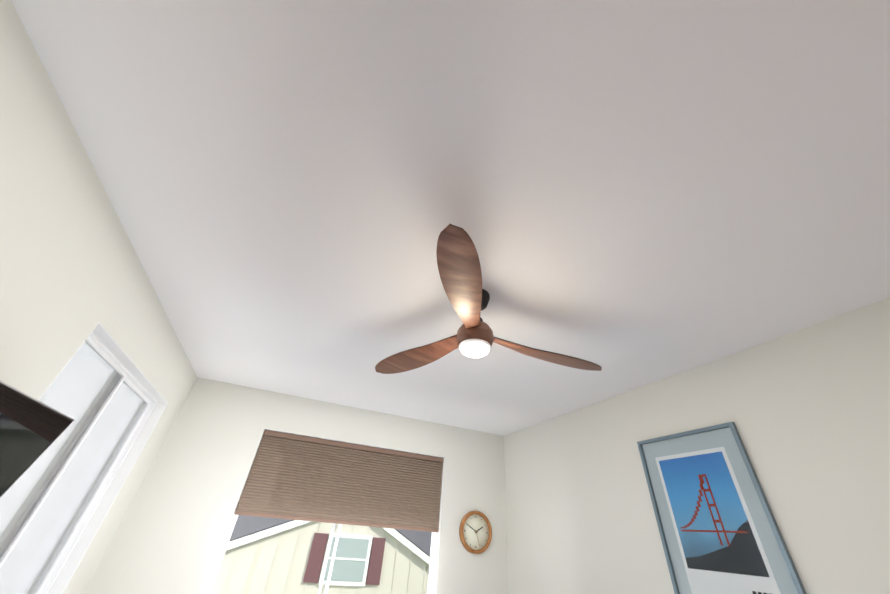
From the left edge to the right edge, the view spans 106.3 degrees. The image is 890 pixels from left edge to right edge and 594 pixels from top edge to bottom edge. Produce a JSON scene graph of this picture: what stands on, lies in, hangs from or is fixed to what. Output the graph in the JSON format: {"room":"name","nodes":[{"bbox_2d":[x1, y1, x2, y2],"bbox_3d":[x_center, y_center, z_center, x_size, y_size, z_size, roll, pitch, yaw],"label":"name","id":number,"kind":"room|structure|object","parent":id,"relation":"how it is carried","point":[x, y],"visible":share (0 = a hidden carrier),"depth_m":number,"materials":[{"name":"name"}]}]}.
{"room":"bedroom","nodes":[
{"label":"bedroom","id":0,"kind":"room"},
{"bbox_2d":[0,0,196,593],"bbox_3d":[-1.049,0.262,-0.088,0.140,2.440,5.274,17,-37,-17],"label":"wall","id":1,"kind":"structure","parent":0,"point":[73,274],"depth_m":1.06,"materials":[{"name":"white paint"}]},
{"bbox_2d":[0,381,73,497],"bbox_3d":[-1.020,0.325,0.340,0.196,0.704,1.235,17,-37,-17],"label":"tv","id":2,"kind":"object","parent":1,"relation":"attached to","point":[32,430],"visible":1,"depth_m":0.89,"materials":[{"name":"dark wood"},{"name":"glass"},{"name":"plastic"}]},
{"bbox_2d":[0,323,167,593],"bbox_3d":[-1.695,0.962,1.367,0.170,1.395,1.270,17,-37,-17],"label":"closet door","id":3,"kind":"structure","parent":1,"relation":"in","point":[58,497],"depth_m":1.62,"materials":[{"name":"white wood"}]},
{"bbox_2d":[84,377,508,593],"bbox_3d":[-0.789,2.065,2.401,3.097,2.440,0.140,17,-37,-17],"label":"wall","id":4,"kind":"structure","parent":0,"point":[169,536],"depth_m":2.58,"materials":[{"name":"white paint"}]},
{"bbox_2d":[204,428,444,593],"bbox_3d":[-0.781,1.830,2.526,1.640,1.332,0.155,17,-37,-17],"label":"window","id":5,"kind":"structure","parent":4,"relation":"in","point":[433,566],"depth_m":2.51,"materials":[{"name":"white plastic"}]},
{"bbox_2d":[234,430,442,531],"bbox_3d":[-0.753,1.523,2.739,1.554,0.568,0.044,17,-37,-17],"label":"window blind","id":6,"kind":"object","parent":5,"relation":"attached to","point":[297,477],"visible":0.96,"depth_m":2.69,"materials":[{"name":"fabric"}]},
{"bbox_2d":[459,511,491,553],"bbox_3d":[0.267,2.020,2.871,0.304,0.304,0.039,17,-37,-17],"label":"clock","id":7,"kind":"object","parent":4,"relation":"attached to","point":[475,531],"visible":1,"depth_m":2.86,"materials":[{"name":"beige"}]},
{"bbox_2d":[11,0,889,435],"bbox_3d":[0.388,-0.345,1.079,3.097,0.100,5.554,17,-37,-17],"label":"ceiling","id":8,"kind":"structure","parent":0,"point":[629,194],"depth_m":1.00,"materials":[{"name":"white paint"}]},
{"bbox_2d":[375,224,601,373],"bbox_3d":[0.239,0.162,1.469,0.986,0.290,1.081,17,-37,-17],"label":"ceiling fan","id":9,"kind":"object","parent":8,"relation":"hanging from","point":[459,269],"visible":1,"depth_m":1.30,"materials":[{"name":"brown wood"}]},
{"bbox_2d":[504,297,889,593],"bbox_3d":[1.650,1.109,0.773,0.140,2.440,5.274,17,-37,-17],"label":"wall","id":10,"kind":"structure","parent":0,"point":[806,410],"depth_m":1.63,"materials":[{"name":"white paint"}]},
{"bbox_2d":[637,422,805,593],"bbox_3d":[1.286,1.139,1.603,0.021,0.925,0.560,17,-37,-17],"label":"picture","id":11,"kind":"object","parent":10,"relation":"attached to","point":[719,530],"visible":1,"depth_m":1.63,"materials":[{"name":"blue"}]},
{"label":"outside","id":12,"kind":"structure","parent":0,"visible":0},
{"bbox_2d":[210,515,431,593],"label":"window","id":13,"kind":"structure","parent":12,"point":[421,546],"depth_m":7.80,"materials":[{"name":"beige"}]}
]}

